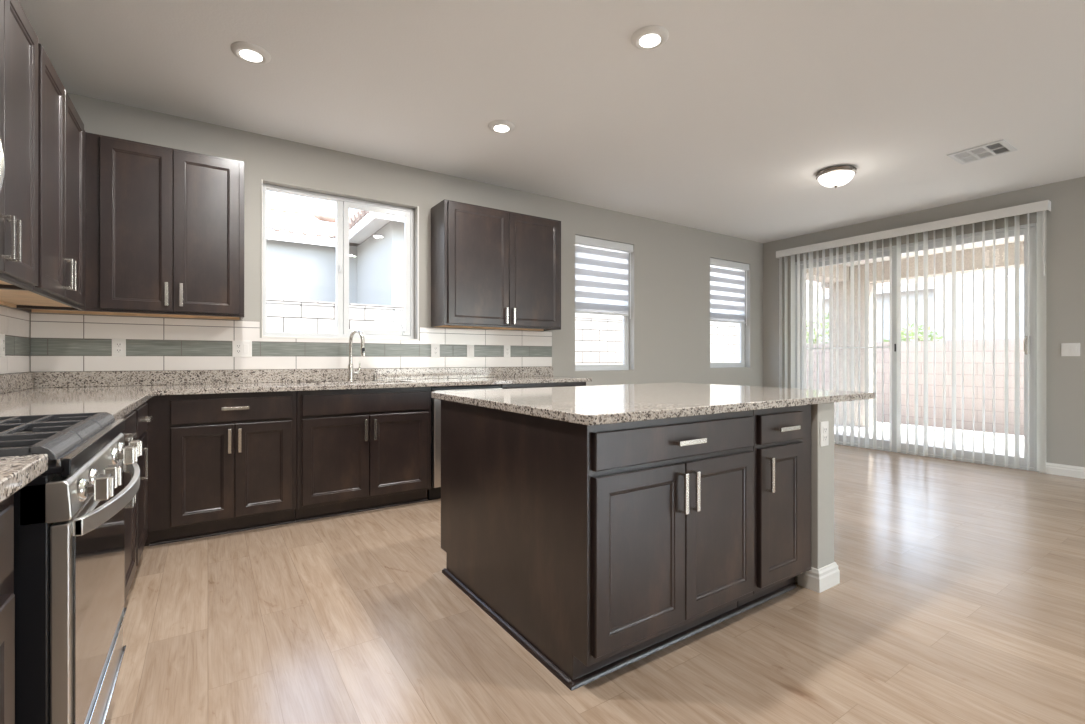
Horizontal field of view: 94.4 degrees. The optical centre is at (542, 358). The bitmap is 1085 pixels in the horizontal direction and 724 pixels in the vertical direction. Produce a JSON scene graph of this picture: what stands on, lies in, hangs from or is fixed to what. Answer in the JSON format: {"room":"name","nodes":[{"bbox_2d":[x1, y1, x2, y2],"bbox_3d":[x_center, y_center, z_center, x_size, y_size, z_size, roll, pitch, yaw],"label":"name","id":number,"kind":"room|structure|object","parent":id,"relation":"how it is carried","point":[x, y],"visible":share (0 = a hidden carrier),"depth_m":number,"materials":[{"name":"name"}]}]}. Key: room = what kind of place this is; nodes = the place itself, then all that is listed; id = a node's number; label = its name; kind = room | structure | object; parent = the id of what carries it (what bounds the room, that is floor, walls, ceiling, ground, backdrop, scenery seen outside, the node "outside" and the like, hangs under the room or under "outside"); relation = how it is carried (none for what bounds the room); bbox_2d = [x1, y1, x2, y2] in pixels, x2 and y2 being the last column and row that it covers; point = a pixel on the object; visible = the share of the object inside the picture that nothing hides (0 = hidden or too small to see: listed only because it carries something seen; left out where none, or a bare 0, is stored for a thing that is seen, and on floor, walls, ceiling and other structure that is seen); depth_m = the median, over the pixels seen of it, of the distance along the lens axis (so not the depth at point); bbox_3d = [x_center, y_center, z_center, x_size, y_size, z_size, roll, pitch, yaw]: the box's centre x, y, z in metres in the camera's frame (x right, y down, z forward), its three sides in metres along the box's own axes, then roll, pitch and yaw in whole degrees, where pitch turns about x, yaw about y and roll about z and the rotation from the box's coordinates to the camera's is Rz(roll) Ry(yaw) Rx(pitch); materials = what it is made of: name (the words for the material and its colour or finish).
{"room":"kitchen","nodes":[
{"label":"kitchen","id":0,"kind":"room"},
{"bbox_2d":[28,93,762,386],"bbox_3d":[-0.010,-0.284,5.196,7.872,2.752,0.160,0,0,-34],"label":"wall","id":1,"kind":"structure","parent":0,"point":[669,323],"depth_m":5.15,"materials":[{"name":"grey paint"}]},
{"bbox_2d":[15,132,243,319],"bbox_3d":[-2.546,-0.806,3.193,1.105,1.051,0.357,0,0,-34],"label":"upper cabinet","id":2,"kind":"object","parent":1,"relation":"attached to","point":[164,226],"visible":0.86,"depth_m":3.13,"materials":[{"name":"brown wood"}]},
{"bbox_2d":[30,313,551,371],"bbox_3d":[-1.501,-0.097,4.101,3.839,0.358,0.008,0,0,-34],"label":"tile backsplash","id":3,"kind":"structure","parent":1,"relation":"attached to","point":[58,342],"depth_m":3.59,"materials":[{"name":"white tile"}]},
{"bbox_2d":[112,339,125,356],"bbox_3d":[-2.750,-0.071,3.258,0.070,0.116,0.009,0,0,-34],"label":"outlet plate","id":4,"kind":"object","parent":3,"relation":"attached to","point":[118,345],"visible":1,"depth_m":3.26,"materials":[{"name":"white plastic"}]},
{"bbox_2d":[116,348,121,352],"bbox_3d":[-2.748,-0.052,3.256,0.032,0.028,0.003,0,0,-34],"label":"socket","id":5,"kind":"object","parent":4,"relation":"attached to","point":[118,350],"depth_m":3.26,"materials":[{"name":"grey plastic"}]},
{"bbox_2d":[232,341,251,356],"bbox_3d":[-2.177,-0.071,3.639,0.122,0.118,0.011,0,0,-34],"label":"outlet plate","id":6,"kind":"object","parent":3,"relation":"attached to","point":[239,348],"visible":1,"depth_m":3.64,"materials":[{"name":"white plastic"}]},
{"bbox_2d":[431,344,439,356],"bbox_3d":[-0.950,-0.071,4.458,0.080,0.116,0.009,0,0,-34],"label":"outlet plate","id":7,"kind":"object","parent":3,"relation":"attached to","point":[435,348],"visible":1,"depth_m":4.46,"materials":[{"name":"white plastic"}]},
{"bbox_2d":[467,345,473,356],"bbox_3d":[-0.665,-0.071,4.647,0.072,0.116,0.011,0,0,-34],"label":"switch plate","id":8,"kind":"object","parent":3,"relation":"attached to","point":[470,348],"visible":1,"depth_m":4.64,"materials":[{"name":"white plastic"}]},
{"bbox_2d":[504,345,509,356],"bbox_3d":[-0.342,-0.071,4.863,0.072,0.116,0.009,0,0,-34],"label":"outlet plate","id":9,"kind":"object","parent":3,"relation":"attached to","point":[506,347],"visible":1,"depth_m":4.86,"materials":[{"name":"white plastic"}]},
{"bbox_2d":[263,184,413,338],"bbox_3d":[-1.640,-0.747,4.136,1.180,1.152,0.096,0,0,-34],"label":"window","id":10,"kind":"structure","parent":1,"relation":"in","point":[343,204],"depth_m":4.12,"materials":[{"name":"white plastic"}]},
{"bbox_2d":[261,179,418,340],"bbox_3d":[-1.579,-0.740,4.048,1.202,1.175,0.009,0,0,-34],"label":"trim","id":11,"kind":"structure","parent":1,"relation":"attached to","point":[262,336],"depth_m":3.95,"materials":[{"name":"white paint"}]},
{"bbox_2d":[431,199,560,330],"bbox_3d":[-0.389,-0.806,4.630,1.203,1.051,0.357,0,0,-34],"label":"upper cabinet","id":12,"kind":"object","parent":1,"relation":"attached to","point":[491,268],"visible":1,"depth_m":4.44,"materials":[{"name":"brown wood"}]},
{"bbox_2d":[575,253,628,370],"bbox_3d":[0.640,-0.594,5.674,0.856,1.454,0.065,0,0,-34],"label":"window","id":13,"kind":"structure","parent":1,"relation":"in","point":[625,366],"depth_m":5.86,"materials":[{"name":"white plastic"}]},
{"bbox_2d":[575,235,632,318],"bbox_3d":[0.683,-0.890,5.609,0.850,0.856,0.070,0,0,-34],"label":"roller blind","id":14,"kind":"object","parent":13,"relation":"attached to","point":[601,266],"visible":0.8,"depth_m":5.59,"materials":[{"name":"white fabric"}]},
{"bbox_2d":[710,323,744,367],"bbox_3d":[2.489,-0.602,6.907,0.866,1.450,0.065,0,0,-34],"label":"window","id":15,"kind":"structure","parent":1,"relation":"in","point":[741,363],"depth_m":7.10,"materials":[{"name":"white plastic"}]},
{"bbox_2d":[710,258,748,324],"bbox_3d":[2.532,-0.896,6.842,0.860,0.856,0.070,0,0,-34],"label":"roller blind","id":16,"kind":"object","parent":1,"relation":"attached to","point":[727,278],"visible":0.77,"depth_m":6.85,"materials":[{"name":"white fabric"}]},
{"bbox_2d":[18,0,1084,242],"bbox_3d":[2.211,-1.760,1.863,7.872,0.200,8.169,0,0,-34],"label":"ceiling","id":17,"kind":"structure","parent":0,"point":[728,126],"depth_m":3.04,"materials":[{"name":"white paint"}]},
{"bbox_2d":[231,42,270,64],"bbox_3d":[-1.581,-1.649,2.724,0.190,0.020,0.190,0,0,-34],"label":"recessed light","id":18,"kind":"object","parent":17,"relation":"in","point":[250,53],"visible":1,"depth_m":2.70,"materials":[{"name":"white paint"}]},
{"bbox_2d":[488,120,514,133],"bbox_3d":[-0.292,-1.649,3.583,0.190,0.020,0.190,0,0,-34],"label":"recessed light","id":19,"kind":"object","parent":17,"relation":"in","point":[497,126],"visible":1,"depth_m":3.55,"materials":[{"name":"white paint"}]},
{"bbox_2d":[631,25,668,50],"bbox_3d":[0.555,-1.649,2.593,0.190,0.020,0.190,0,0,-34],"label":"recessed light","id":20,"kind":"object","parent":17,"relation":"in","point":[651,37],"visible":1,"depth_m":2.57,"materials":[{"name":"white paint"}]},
{"bbox_2d":[816,165,856,187],"bbox_3d":[2.594,-1.582,4.439,0.316,0.155,0.316,0,0,-34],"label":"flush ceiling light","id":21,"kind":"object","parent":17,"relation":"attached to","point":[835,176],"visible":1,"depth_m":4.35,"materials":[{"name":"white glass"}]},
{"bbox_2d":[947,139,1016,164],"bbox_3d":[3.527,-1.654,4.033,0.336,0.010,0.352,0,0,-34],"label":"ceiling vent","id":22,"kind":"object","parent":17,"relation":"in","point":[1000,147],"visible":1,"depth_m":4.02,"materials":[{"name":"white plastic"}]},
{"bbox_2d":[105,444,1084,723],"bbox_3d":[2.211,1.152,1.863,7.872,0.120,8.169,0,0,-34],"label":"floor","id":23,"kind":"structure","parent":0,"point":[959,596],"depth_m":2.00,"materials":[{"name":"brown wood"}]},
{"bbox_2d":[0,494,14,723],"bbox_3d":[-0.941,0.652,0.385,0.662,0.880,0.900,0,0,-34],"label":"base cabinet","id":24,"kind":"object","parent":23,"relation":"on","point":[7,597],"visible":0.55,"depth_m":0.83,"materials":[{"name":"brown wood"}]},
{"bbox_2d":[0,454,47,502],"bbox_3d":[-0.947,0.146,0.382,0.652,0.128,0.917,0,0,-34],"label":"countertop","id":25,"kind":"structure","parent":24,"relation":"on","point":[16,472],"depth_m":0.83,"materials":[{"name":"stone"}]},
{"bbox_2d":[0,412,141,723],"bbox_3d":[-1.372,0.629,1.117,0.737,0.926,0.762,0,0,-34],"label":"gas range","id":26,"kind":"object","parent":23,"relation":"on","point":[70,612],"visible":0.98,"depth_m":1.02,"materials":[{"name":"silver metal"}]},
{"bbox_2d":[4,419,124,476],"bbox_3d":[-1.399,0.209,1.098,0.672,0.035,0.762,0,0,-34],"label":"cooktop","id":27,"kind":"object","parent":26,"relation":"in","point":[69,459],"depth_m":1.12,"materials":[{"name":"black metal"}]},
{"bbox_2d":[121,411,136,603],"bbox_3d":[-1.877,0.652,1.788,0.662,0.880,0.886,0,0,-34],"label":"base cabinet","id":28,"kind":"object","parent":23,"relation":"on","point":[130,433],"visible":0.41,"depth_m":2.12,"materials":[{"name":"brown wood"}]},
{"bbox_2d":[0,367,591,419],"bbox_3d":[-0.906,0.146,3.201,3.847,0.128,2.164,0,0,-34],"label":"countertop","id":29,"kind":"structure","parent":28,"relation":"on","point":[117,393],"depth_m":3.31,"materials":[{"name":"stone"}]},
{"bbox_2d":[347,329,365,380],"bbox_3d":[-1.442,-0.025,3.885,0.103,0.406,0.198,0,0,-34],"label":"faucet","id":30,"kind":"object","parent":29,"relation":"on","point":[351,373],"visible":1,"depth_m":3.91,"materials":[{"name":"silver metal"}]},
{"bbox_2d":[133,402,152,565],"bbox_3d":[-2.327,0.652,2.463,0.662,0.880,0.733,0,0,-34],"label":"base cabinet","id":31,"kind":"object","parent":23,"relation":"on","point":[142,418],"visible":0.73,"depth_m":2.53,"materials":[{"name":"brown wood"}]},
{"bbox_2d":[144,391,296,545],"bbox_3d":[-2.344,0.652,3.144,1.386,0.880,0.662,0,0,-34],"label":"base cabinet","id":32,"kind":"object","parent":23,"relation":"on","point":[221,463],"visible":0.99,"depth_m":3.06,"materials":[{"name":"brown wood"}]},
{"bbox_2d":[295,387,430,521],"bbox_3d":[-1.383,0.652,3.784,0.922,0.880,0.662,0,0,-34],"label":"base cabinet","id":33,"kind":"object","parent":23,"relation":"on","point":[359,450],"visible":0.76,"depth_m":3.52,"materials":[{"name":"brown wood"}]},
{"bbox_2d":[428,385,501,499],"bbox_3d":[-0.736,0.656,4.200,0.602,0.868,0.671,0,0,-34],"label":"dishwasher","id":34,"kind":"object","parent":23,"relation":"on","point":[434,492],"visible":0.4,"depth_m":3.82,"materials":[{"name":"silver metal"}]},
{"bbox_2d":[497,382,585,388],"bbox_3d":[-0.118,0.652,4.627,0.888,0.880,0.662,0,0,-34],"label":"base cabinet","id":35,"kind":"object","parent":23,"relation":"on","point":[559,384],"visible":0.02,"depth_m":4.36,"materials":[{"name":"brown wood"}]},
{"bbox_2d":[441,400,753,690],"bbox_3d":[0.183,0.652,2.338,0.911,0.880,1.272,0,0,-34],"label":"base cabinet","id":36,"kind":"object","parent":23,"relation":"on","point":[602,549],"visible":0.97,"depth_m":1.83,"materials":[{"name":"brown wood"}]},
{"bbox_2d":[431,382,874,424],"bbox_3d":[0.580,0.194,2.671,1.943,0.032,1.350,0,0,-34],"label":"countertop","id":37,"kind":"structure","parent":36,"relation":"on","point":[598,404],"depth_m":2.24,"materials":[{"name":"stone"}]},
{"bbox_2d":[737,405,810,612],"bbox_3d":[0.752,0.652,2.717,0.451,0.880,1.272,0,0,-34],"label":"base cabinet","id":38,"kind":"object","parent":23,"relation":"on","point":[782,436],"visible":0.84,"depth_m":2.20,"materials":[{"name":"brown wood"}]},
{"bbox_2d":[795,402,833,582],"bbox_3d":[1.014,0.652,2.921,0.153,0.881,1.244,0,0,-34],"label":"wall","id":39,"kind":"structure","parent":0,"point":[822,458],"depth_m":2.39,"materials":[{"name":"grey paint"}]},
{"bbox_2d":[798,562,839,592],"bbox_3d":[1.018,1.041,2.914,0.185,0.102,1.260,0,0,-34],"label":"baseboard","id":40,"kind":"structure","parent":39,"relation":"attached to","point":[826,577],"depth_m":2.38,"materials":[{"name":"white paint"}]},
{"bbox_2d":[820,421,828,446],"bbox_3d":[1.340,0.357,2.385,0.072,0.118,0.009,0,0,-34],"label":"outlet plate","id":41,"kind":"object","parent":39,"relation":"attached to","point":[824,426],"visible":1,"depth_m":2.38,"materials":[{"name":"white plastic"}]},
{"bbox_2d":[763,177,1084,466],"bbox_3d":[5.464,-0.284,3.936,0.160,2.752,8.009,0,0,-34],"label":"wall","id":42,"kind":"structure","parent":0,"point":[1065,222],"depth_m":4.75,"materials":[{"name":"grey paint"}]},
{"bbox_2d":[776,200,1050,471],"bbox_3d":[4.025,-0.207,5.855,0.100,2.562,2.709,0,0,-34],"label":"vertical blinds","id":43,"kind":"object","parent":42,"relation":"attached to","point":[1040,207],"visible":0.92,"depth_m":5.56,"materials":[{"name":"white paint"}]},
{"bbox_2d":[795,223,1038,471],"bbox_3d":[4.138,-0.112,5.890,0.179,2.409,2.466,0,0,-34],"label":"door","id":44,"kind":"structure","parent":42,"relation":"in","point":[999,233],"depth_m":5.23,"materials":[{"name":"white plastic"}]},
{"bbox_2d":[1039,463,1084,478],"bbox_3d":[6.145,1.041,2.755,0.016,0.102,4.968,0,0,-34],"label":"baseboard","id":45,"kind":"structure","parent":42,"relation":"attached to","point":[1051,468],"depth_m":4.67,"materials":[{"name":"white paint"}]},
{"bbox_2d":[1061,343,1079,355],"bbox_3d":[4.887,-0.083,4.645,0.011,0.122,0.122,0,0,-34],"label":"switch plate","id":46,"kind":"object","parent":42,"relation":"attached to","point":[1067,349],"visible":1,"depth_m":4.65,"materials":[{"name":"white plastic"}]},
{"bbox_3d":[-0.954,-0.284,-0.342,0.160,2.752,8.009,0,0,-34],"label":"wall","id":47,"kind":"structure","parent":0,"visible":0},
{"bbox_2d":[0,138,4,190],"bbox_3d":[-1.472,-0.502,0.985,0.446,0.432,0.744,0,0,-34],"label":"microwave","id":48,"kind":"object","parent":47,"relation":"attached to","point":[2,163],"visible":1,"depth_m":1.34,"materials":[{"name":"silver metal"}]},
{"bbox_2d":[0,306,29,373],"bbox_3d":[-2.032,-0.042,1.428,0.008,0.468,3.850,0,0,-34],"label":"tile backsplash","id":49,"kind":"structure","parent":47,"relation":"attached to","point":[15,324],"depth_m":2.81,"materials":[{"name":"white tile"}]},
{"bbox_2d":[0,334,4,355],"bbox_3d":[-2.812,-0.071,2.614,0.009,0.116,0.072,0,0,-34],"label":"outlet plate","id":50,"kind":"object","parent":49,"relation":"attached to","point":[2,336],"visible":1,"depth_m":2.61,"materials":[{"name":"white plastic"}]},
{"bbox_2d":[0,0,37,289],"bbox_3d":[-1.959,-0.806,1.636,0.357,1.051,0.869,0,0,-34],"label":"upper cabinet","id":51,"kind":"object","parent":47,"relation":"attached to","point":[18,38],"visible":1,"depth_m":1.87,"materials":[{"name":"brown wood"}]},
{"bbox_2d":[0,43,84,310],"bbox_3d":[-2.494,-0.806,2.439,0.357,1.051,1.054,0,0,-34],"label":"upper cabinet","id":52,"kind":"object","parent":47,"relation":"attached to","point":[61,132],"visible":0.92,"depth_m":2.39,"materials":[{"name":"brown wood"}]},
{"label":"outside","id":53,"kind":"structure","parent":0,"visible":0},
{"bbox_3d":[2.775,1.397,13.867,70.000,0.290,70.000,0,0,-34],"label":"ground","id":54,"kind":"structure","parent":53,"visible":0},
{"bbox_2d":[266,298,738,364],"bbox_3d":[-5.214,0.267,5.298,25.200,2.050,0.220,0,0,-34],"label":"wall","id":55,"kind":"structure","parent":54,"relation":"on","point":[598,341],"depth_m":7.26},
{"bbox_2d":[266,203,821,343],"bbox_3d":[-4.667,-1.130,9.706,27.000,5.044,6.670,0,0,-34],"label":"house","id":56,"kind":"structure","parent":54,"relation":"on","point":[299,266],"depth_m":8.91,"materials":[{"name":"grey paint"}]},
{"bbox_2d":[806,311,828,343],"bbox_3d":[6.669,0.070,11.633,1.532,2.377,1.549,0,0,-34],"label":"leafy shrub","id":57,"kind":"object","parent":54,"relation":"on","point":[807,323],"visible":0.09,"depth_m":11.65,"materials":[{"name":"green plant"}]},
{"bbox_2d":[806,277,933,342],"bbox_3d":[14.293,-1.348,25.390,9.050,5.200,16.600,0,0,-34],"label":"house","id":58,"kind":"structure","parent":54,"relation":"on","point":[886,286],"depth_m":19.08,"materials":[{"name":"grey paint"}]},
{"bbox_2d":[883,323,942,341],"bbox_3d":[7.568,0.257,10.258,1.253,2.002,1.212,0,0,-34],"label":"leafy shrub","id":59,"kind":"object","parent":54,"relation":"on","point":[903,333],"visible":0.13,"depth_m":10.14,"materials":[{"name":"green plant"}]},
{"bbox_2d":[806,338,1023,435],"bbox_3d":[9.738,0.482,5.403,0.200,1.620,16.190,0,0,-34],"label":"wall","id":60,"kind":"structure","parent":54,"relation":"on","point":[999,343],"depth_m":8.84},
{"bbox_2d":[834,422,1023,456],"bbox_3d":[6.820,1.197,4.966,3.241,0.110,9.100,0,0,-34],"label":"patio slab","id":61,"kind":"object","parent":54,"relation":"on","point":[968,435],"depth_m":7.27,"materials":[{"name":"concrete"}]},
{"bbox_2d":[833,282,872,426],"bbox_3d":[5.356,-0.063,8.678,0.380,2.411,0.600,0,0,-34],"label":"patio column","id":62,"kind":"structure","parent":61,"relation":"on","point":[862,285],"depth_m":8.46,"materials":[{"name":"beige paint"}]},
{"bbox_2d":[821,241,1023,288],"bbox_3d":[7.567,-1.421,5.344,0.320,0.302,8.900,0,0,-34],"label":"beam","id":63,"kind":"structure","parent":62,"relation":"on","point":[999,249],"depth_m":7.41,"materials":[{"name":"beige paint"}]},
{"bbox_2d":[806,264,848,282],"bbox_3d":[4.173,-1.450,8.081,2.271,0.244,0.380,0,0,-34],"label":"beam","id":64,"kind":"structure","parent":63,"relation":"attached to","point":[834,266],"depth_m":8.32,"materials":[{"name":"beige paint"}]},
{"bbox_2d":[840,236,1023,265],"bbox_3d":[6.633,-1.715,4.751,2.691,0.285,8.950,0,0,-34],"label":"ceiling","id":65,"kind":"structure","parent":63,"relation":"on","point":[1012,239],"depth_m":7.17,"materials":[{"name":"white paint"}]},
{"bbox_2d":[935,267,1023,340],"bbox_3d":[15.990,-2.348,8.194,6.300,7.200,14.500,0,0,-34],"label":"house","id":66,"kind":"structure","parent":54,"relation":"on","point":[999,274],"depth_m":11.73,"materials":[{"name":"grey paint"}]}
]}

